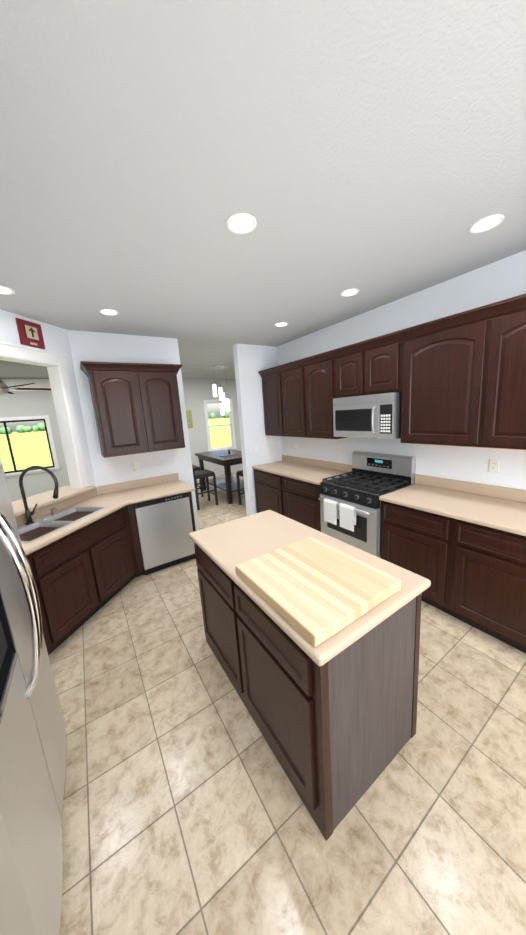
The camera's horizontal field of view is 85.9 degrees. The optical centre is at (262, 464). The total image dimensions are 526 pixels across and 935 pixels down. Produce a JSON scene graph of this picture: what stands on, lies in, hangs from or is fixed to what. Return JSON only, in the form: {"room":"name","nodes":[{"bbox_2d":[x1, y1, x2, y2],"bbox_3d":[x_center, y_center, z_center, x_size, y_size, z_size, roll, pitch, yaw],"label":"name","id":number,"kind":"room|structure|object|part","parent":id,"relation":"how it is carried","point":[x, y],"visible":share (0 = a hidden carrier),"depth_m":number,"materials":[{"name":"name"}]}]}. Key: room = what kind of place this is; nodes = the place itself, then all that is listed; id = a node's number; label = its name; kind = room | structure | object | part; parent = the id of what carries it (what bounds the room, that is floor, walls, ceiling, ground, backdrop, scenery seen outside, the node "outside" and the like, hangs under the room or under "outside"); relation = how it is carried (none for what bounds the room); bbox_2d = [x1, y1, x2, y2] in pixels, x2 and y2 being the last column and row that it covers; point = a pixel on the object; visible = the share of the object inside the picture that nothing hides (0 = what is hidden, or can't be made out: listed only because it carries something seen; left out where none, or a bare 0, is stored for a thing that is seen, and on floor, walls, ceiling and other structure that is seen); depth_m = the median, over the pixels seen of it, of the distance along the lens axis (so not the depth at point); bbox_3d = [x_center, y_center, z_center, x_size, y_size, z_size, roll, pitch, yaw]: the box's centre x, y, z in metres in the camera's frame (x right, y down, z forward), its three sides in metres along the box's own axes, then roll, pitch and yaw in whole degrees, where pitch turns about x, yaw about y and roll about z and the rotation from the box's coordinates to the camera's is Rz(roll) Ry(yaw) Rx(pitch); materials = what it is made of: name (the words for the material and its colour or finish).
{"room":"kitchen","nodes":[
{"label":"kitchen","id":0,"kind":"room"},
{"bbox_2d":[0,309,94,485],"bbox_3d":[-2.268,0.061,2.559,0.120,2.800,1.768,-2,11,12],"label":"wall","id":1,"kind":"structure","parent":0,"point":[56,339],"depth_m":3.01,"materials":[{"name":"white paint"}]},
{"bbox_2d":[15,318,44,348],"bbox_3d":[-2.199,-1.241,2.682,0.031,0.225,0.225,-2,11,12],"label":"plaque","id":2,"kind":"object","parent":1,"relation":"attached to","point":[30,334],"visible":0.98,"depth_m":2.66,"materials":[{"name":"red wood"}]},
{"bbox_2d":[0,341,87,487],"bbox_3d":[-2.279,-0.310,2.504,0.171,1.490,1.430,-2,11,12],"label":"trim","id":3,"kind":"structure","parent":1,"relation":"attached to","point":[55,363],"depth_m":3.03,"materials":[{"name":"white"}]},
{"bbox_2d":[12,486,95,516],"bbox_3d":[-2.300,0.403,2.651,0.440,0.040,1.420,-2,11,12],"label":"sill","id":4,"kind":"structure","parent":1,"relation":"attached to","point":[43,499],"depth_m":2.85,"materials":[{"name":"laminate"}]},
{"bbox_2d":[0,378,242,501],"bbox_3d":[-3.354,-0.709,7.075,10.400,2.800,0.120,-11,12,-32],"label":"wall","id":5,"kind":"structure","parent":0,"point":[197,392],"depth_m":6.33,"materials":[{"name":"grey paint"}]},
{"bbox_2d":[1,379,50,390],"bbox_3d":[-5.482,-1.537,5.461,5.400,0.240,0.029,-11,12,-32],"label":"header beam","id":6,"kind":"structure","parent":5,"relation":"attached to","point":[41,383],"depth_m":5.84,"materials":[{"name":"white"}]},
{"bbox_2d":[0,415,59,476],"bbox_3d":[-5.226,-0.363,5.827,1.530,1.210,0.121,-11,12,-32],"label":"living room window","id":7,"kind":"structure","parent":5,"relation":"in","point":[5,420],"depth_m":6.02,"materials":[{"name":"white"}]},
{"bbox_2d":[186,410,192,427],"bbox_3d":[-2.107,-1.247,7.729,0.340,0.490,0.034,-11,12,-32],"label":"framed picture","id":8,"kind":"object","parent":5,"relation":"attached to","point":[189,419],"visible":0.32,"depth_m":7.76,"materials":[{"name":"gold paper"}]},
{"bbox_2d":[203,399,236,451],"bbox_3d":[-1.262,-1.152,8.334,0.940,1.510,0.121,-11,12,-32],"label":"dining room window","id":9,"kind":"structure","parent":5,"relation":"in","point":[232,428],"depth_m":8.35,"materials":[{"name":"white"}]},
{"bbox_2d":[67,330,282,530],"bbox_3d":[-0.895,-0.326,4.132,2.830,2.800,0.120,-11,12,-32],"label":"wall","id":10,"kind":"structure","parent":0,"point":[99,347],"depth_m":3.77,"materials":[{"name":"white paint"}]},
{"bbox_2d":[80,361,184,457],"bbox_3d":[-1.484,-0.657,3.385,1.044,1.009,0.392,-11,12,-32],"label":"upper cabinet","id":11,"kind":"object","parent":10,"relation":"attached to","point":[137,408],"visible":1,"depth_m":3.22,"materials":[{"name":"brown wood"}]},
{"bbox_2d":[134,462,140,471],"bbox_3d":[-1.617,0.027,3.626,0.070,0.115,0.009,-11,12,-32],"label":"outlet","id":12,"kind":"object","parent":10,"relation":"attached to","point":[136,465],"depth_m":3.62,"materials":[{"name":"white plastic"}]},
{"bbox_2d":[0,0,525,378],"bbox_3d":[-0.735,-1.538,2.702,10.400,0.080,10.040,-11,12,-32],"label":"ceiling","id":13,"kind":"structure","parent":0,"point":[373,152],"depth_m":1.17,"materials":[{"name":"grey paint"}]},
{"bbox_2d":[0,285,14,294],"bbox_3d":[-1.907,-1.299,2.099,0.093,0.009,0.176,-11,12,-32],"label":"recessed light","id":14,"kind":"object","parent":13,"relation":"in","point":[4,290],"depth_m":2.11,"materials":[{"name":"white plastic"}]},
{"bbox_2d":[0,379,50,394],"bbox_3d":[-3.985,-1.306,4.230,1.331,0.499,1.284,-11,12,-32],"label":"ceiling fan","id":15,"kind":"object","parent":13,"relation":"hanging from","point":[4,388],"visible":0.96,"depth_m":4.23,"materials":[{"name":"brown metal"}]},
{"bbox_2d":[99,308,118,314],"bbox_3d":[-1.438,-1.432,2.638,0.160,0.009,0.166,-11,12,-32],"label":"recessed light","id":16,"kind":"object","parent":13,"relation":"in","point":[105,311],"depth_m":2.65,"materials":[{"name":"white plastic"}]},
{"bbox_2d":[209,365,229,415],"bbox_3d":[-0.928,-1.593,6.127,0.400,1.039,0.400,-11,12,-32],"label":"pendant light","id":17,"kind":"object","parent":13,"relation":"hanging from","point":[222,399],"visible":1,"depth_m":6.10,"materials":[{"name":"white glass"}]},
{"bbox_2d":[226,213,256,233],"bbox_3d":[-0.118,-1.316,1.537,0.168,0.009,0.169,-11,12,-32],"label":"recessed light","id":18,"kind":"object","parent":13,"relation":"in","point":[240,223],"depth_m":1.54,"materials":[{"name":"white plastic"}]},
{"bbox_2d":[275,322,287,326],"bbox_3d":[0.221,-1.683,3.379,0.166,0.009,0.171,-11,12,-32],"label":"recessed light","id":19,"kind":"object","parent":13,"relation":"in","point":[281,324],"depth_m":3.40,"materials":[{"name":"white plastic"}]},
{"bbox_2d":[340,288,358,296],"bbox_3d":[0.789,-1.570,2.569,0.172,0.009,0.170,-11,12,-32],"label":"recessed light","id":20,"kind":"object","parent":13,"relation":"in","point":[349,292],"depth_m":2.58,"materials":[{"name":"white plastic"}]},
{"bbox_2d":[469,214,504,232],"bbox_3d":[1.334,-1.443,1.687,0.174,0.009,0.168,-11,12,-32],"label":"recessed light","id":21,"kind":"object","parent":13,"relation":"in","point":[487,223],"depth_m":1.69,"materials":[{"name":"white plastic"}]},
{"bbox_2d":[48,472,525,934],"bbox_3d":[-0.544,1.272,3.227,10.400,0.050,10.040,-11,12,-32],"label":"floor","id":22,"kind":"structure","parent":0,"point":[185,811],"depth_m":1.31,"materials":[{"name":"tile"}]},
{"bbox_2d":[0,457,65,934],"bbox_3d":[-1.218,0.799,0.928,0.830,1.810,0.920,-11,12,-32],"label":"refrigerator","id":23,"kind":"object","parent":22,"relation":"on","point":[32,754],"visible":1,"depth_m":0.99,"materials":[{"name":"silver metal"}]},
{"bbox_2d":[19,504,143,654],"bbox_3d":[-1.783,1.023,2.447,1.479,0.890,2.013,-11,12,-32],"label":"base cabinet","id":24,"kind":"object","parent":22,"relation":"on","point":[83,575],"visible":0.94,"depth_m":2.48,"materials":[{"name":"brown wood"}]},
{"bbox_2d":[15,473,194,554],"bbox_3d":[-1.512,0.537,2.538,2.177,0.286,2.042,-11,12,-32],"label":"countertop","id":25,"kind":"structure","parent":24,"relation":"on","point":[108,499],"depth_m":3.01,"materials":[{"name":"laminate"}]},
{"bbox_2d":[19,466,58,524],"bbox_3d":[-1.980,0.262,2.506,0.304,0.518,0.211,-11,12,-32],"label":"faucet","id":26,"kind":"object","parent":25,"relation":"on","point":[28,514],"visible":1,"depth_m":2.48,"materials":[{"name":"grey metal"}]},
{"bbox_2d":[134,492,195,574],"bbox_3d":[-1.270,0.775,3.585,0.647,0.890,0.630,-11,12,-32],"label":"dishwasher","id":27,"kind":"object","parent":22,"relation":"on","point":[164,527],"depth_m":3.31,"materials":[{"name":"silver metal"}]},
{"bbox_3d":[-1.024,0.726,3.760,0.037,0.890,0.598,-11,12,-32],"label":"dishwasher end panel","id":28,"kind":"part","parent":27,"relation":"part of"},
{"bbox_2d":[193,465,203,496],"bbox_3d":[-1.701,0.192,6.292,0.500,1.100,0.440,-11,12,-32],"label":"chair","id":29,"kind":"object","parent":22,"relation":"on","point":[196,468],"visible":0.23,"depth_m":6.27,"materials":[{"name":"black wood"}]},
{"bbox_2d":[192,465,217,509],"bbox_3d":[-1.263,0.286,5.629,0.500,1.100,0.440,-11,12,-32],"label":"chair","id":30,"kind":"object","parent":22,"relation":"on","point":[206,473],"visible":0.62,"depth_m":5.55,"materials":[{"name":"black wood"}]},
{"bbox_2d":[195,449,243,503],"bbox_3d":[-0.787,0.201,6.414,0.900,0.915,1.600,-11,12,-32],"label":"dining table","id":31,"kind":"object","parent":22,"relation":"on","point":[227,482],"visible":0.6,"depth_m":6.07,"materials":[{"name":"brown wood"}]},
{"bbox_2d":[219,450,235,456],"bbox_3d":[-0.768,-0.259,6.060,0.320,0.114,0.200,-11,12,-32],"label":"tray","id":32,"kind":"object","parent":31,"relation":"on","point":[228,454],"visible":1,"depth_m":6.02,"materials":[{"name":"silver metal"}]},
{"bbox_2d":[236,470,244,504],"bbox_3d":[-0.197,0.249,5.441,0.440,1.100,0.500,-11,12,-32],"label":"chair","id":33,"kind":"object","parent":22,"relation":"on","point":[239,473],"visible":0.19,"depth_m":5.53,"materials":[{"name":"black wood"}]},
{"bbox_2d":[254,469,281,514],"bbox_3d":[0.332,0.492,4.516,0.628,0.890,0.776,-11,12,-32],"label":"base cabinet","id":34,"kind":"object","parent":22,"relation":"on","point":[268,493],"depth_m":4.32,"materials":[{"name":"brown wood"}]},
{"bbox_2d":[252,461,351,484],"bbox_3d":[0.504,0.082,4.109,0.643,0.039,1.543,-11,12,-32],"label":"countertop","id":35,"kind":"structure","parent":34,"relation":"on","point":[308,473],"depth_m":3.95,"materials":[{"name":"laminate"}]},
{"bbox_2d":[278,475,320,531],"bbox_3d":[0.754,0.583,3.876,0.628,0.890,0.768,-11,12,-32],"label":"base cabinet","id":36,"kind":"object","parent":22,"relation":"on","point":[295,499],"depth_m":3.66,"materials":[{"name":"brown wood"}]},
{"bbox_2d":[194,542,421,840],"bbox_3d":[0.160,1.007,1.826,0.725,0.890,1.318,-11,12,-32],"label":"kitchen island","id":37,"kind":"object","parent":22,"relation":"on","point":[338,731],"visible":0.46,"depth_m":1.29,"materials":[{"name":"brown wood"}]},
{"bbox_2d":[189,510,430,665],"bbox_3d":[0.129,0.550,1.740,0.745,0.039,1.380,-11,12,-32],"label":"island countertop","id":38,"kind":"structure","parent":37,"relation":"on","point":[227,547],"depth_m":1.67,"materials":[{"name":"laminate"}]},
{"bbox_2d":[235,537,400,646],"bbox_3d":[0.243,0.558,1.407,0.540,0.051,0.610,-11,12,-32],"label":"cutting board","id":39,"kind":"object","parent":38,"relation":"on","point":[313,592],"visible":1,"depth_m":1.29,"materials":[{"name":"beige wood"}]},
{"bbox_2d":[318,451,415,557],"bbox_3d":[1.126,0.522,3.180,0.721,1.215,0.760,-11,12,-32],"label":"gas range","id":40,"kind":"object","parent":22,"relation":"on","point":[350,508],"visible":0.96,"depth_m":3.00,"materials":[{"name":"silver metal"}]},
{"bbox_2d":[381,501,448,611],"bbox_3d":[1.564,0.757,2.651,0.628,0.890,0.621,-11,12,-32],"label":"base cabinet","id":41,"kind":"object","parent":22,"relation":"on","point":[416,541],"depth_m":2.42,"materials":[{"name":"brown wood"}]},
{"bbox_2d":[379,484,525,535],"bbox_3d":[1.723,0.344,2.264,0.643,0.039,1.350,-11,12,-32],"label":"countertop","id":42,"kind":"structure","parent":41,"relation":"on","point":[506,515],"depth_m":2.27,"materials":[{"name":"laminate"}]},
{"bbox_2d":[445,517,525,652],"bbox_3d":[1.926,0.835,2.102,0.628,0.890,0.704,-11,12,-32],"label":"base cabinet","id":43,"kind":"object","parent":22,"relation":"on","point":[474,574],"depth_m":2.02,"materials":[{"name":"brown wood"}]},
{"bbox_2d":[277,250,525,489],"bbox_3d":[2.002,-0.198,2.389,0.120,2.800,6.210,-11,12,-32],"label":"wall","id":44,"kind":"structure","parent":0,"point":[500,280],"depth_m":2.71,"materials":[{"name":"white paint"}]},
{"bbox_2d":[260,370,281,435],"bbox_3d":[0.280,-0.940,4.439,0.350,0.935,0.509,-11,12,-32],"label":"upper cabinet","id":45,"kind":"object","parent":44,"relation":"attached to","point":[272,408],"depth_m":4.34,"materials":[{"name":"brown wood"}]},
{"bbox_2d":[278,366,305,437],"bbox_3d":[0.559,-0.881,4.017,0.350,0.935,0.510,-11,12,-32],"label":"upper cabinet","id":46,"kind":"object","parent":44,"relation":"attached to","point":[290,379],"depth_m":3.94,"materials":[{"name":"brown wood"}]},
{"bbox_2d":[302,354,348,438],"bbox_3d":[0.838,-0.821,3.595,0.350,0.935,0.509,-11,12,-32],"label":"upper cabinet","id":47,"kind":"object","parent":44,"relation":"attached to","point":[317,377],"depth_m":3.50,"materials":[{"name":"brown wood"}]},
{"bbox_2d":[336,446,339,454],"bbox_3d":[1.016,-0.194,3.820,0.009,0.115,0.070,-11,12,-32],"label":"outlet","id":48,"kind":"object","parent":44,"relation":"attached to","point":[337,447],"depth_m":3.82,"materials":[{"name":"white plastic"}]},
{"bbox_2d":[334,350,361,397],"bbox_3d":[1.072,-1.002,3.172,0.350,0.455,0.405,-11,12,-32],"label":"upper cabinet","id":49,"kind":"object","parent":44,"relation":"attached to","point":[348,366],"depth_m":3.08,"materials":[{"name":"brown wood"}]},
{"bbox_2d":[362,338,401,395],"bbox_3d":[1.293,-0.955,2.836,0.350,0.455,0.405,-11,12,-32],"label":"upper cabinet","id":50,"kind":"object","parent":44,"relation":"attached to","point":[381,362],"depth_m":2.73,"materials":[{"name":"brown wood"}]},
{"bbox_2d":[333,392,401,438],"bbox_3d":[1.170,-0.527,3.060,0.451,0.439,0.760,-11,12,-32],"label":"microwave","id":51,"kind":"object","parent":50,"relation":"attached to","point":[378,416],"visible":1,"depth_m":2.88,"materials":[{"name":"silver metal"}]},
{"bbox_2d":[282,455,525,502],"bbox_3d":[1.343,0.090,3.378,0.020,0.099,3.673,-11,12,-32],"label":"backsplash","id":52,"kind":"structure","parent":44,"relation":"attached to","point":[514,494],"depth_m":2.67,"materials":[{"name":"laminate"}]},
{"bbox_2d":[400,314,485,446],"bbox_3d":[1.598,-0.657,2.443,0.350,0.935,0.650,-11,12,-32],"label":"upper cabinet","id":53,"kind":"object","parent":44,"relation":"attached to","point":[458,379],"depth_m":2.31,"materials":[{"name":"brown wood"}]},
{"bbox_2d":[488,459,499,472],"bbox_3d":[1.958,0.008,2.395,0.009,0.115,0.070,-11,12,-32],"label":"outlet","id":54,"kind":"object","parent":44,"relation":"attached to","point":[493,465],"depth_m":2.39,"materials":[{"name":"white plastic"}]},
{"bbox_2d":[478,306,525,449],"bbox_3d":[1.954,-0.581,1.905,0.350,0.935,0.650,-11,12,-32],"label":"upper cabinet","id":55,"kind":"object","parent":44,"relation":"attached to","point":[502,404],"depth_m":1.98,"materials":[{"name":"brown wood"}]},
{"label":"outside","id":56,"kind":"structure","parent":0,"visible":0},
{"bbox_2d":[0,409,231,471],"bbox_3d":[-139.881,-30.275,209.688,603.014,9.715,491.300,-11,12,-32],"label":"lawn","id":57,"kind":"structure","parent":56,"point":[30,446],"depth_m":33.97,"materials":[{"name":"green plant"}]}
]}

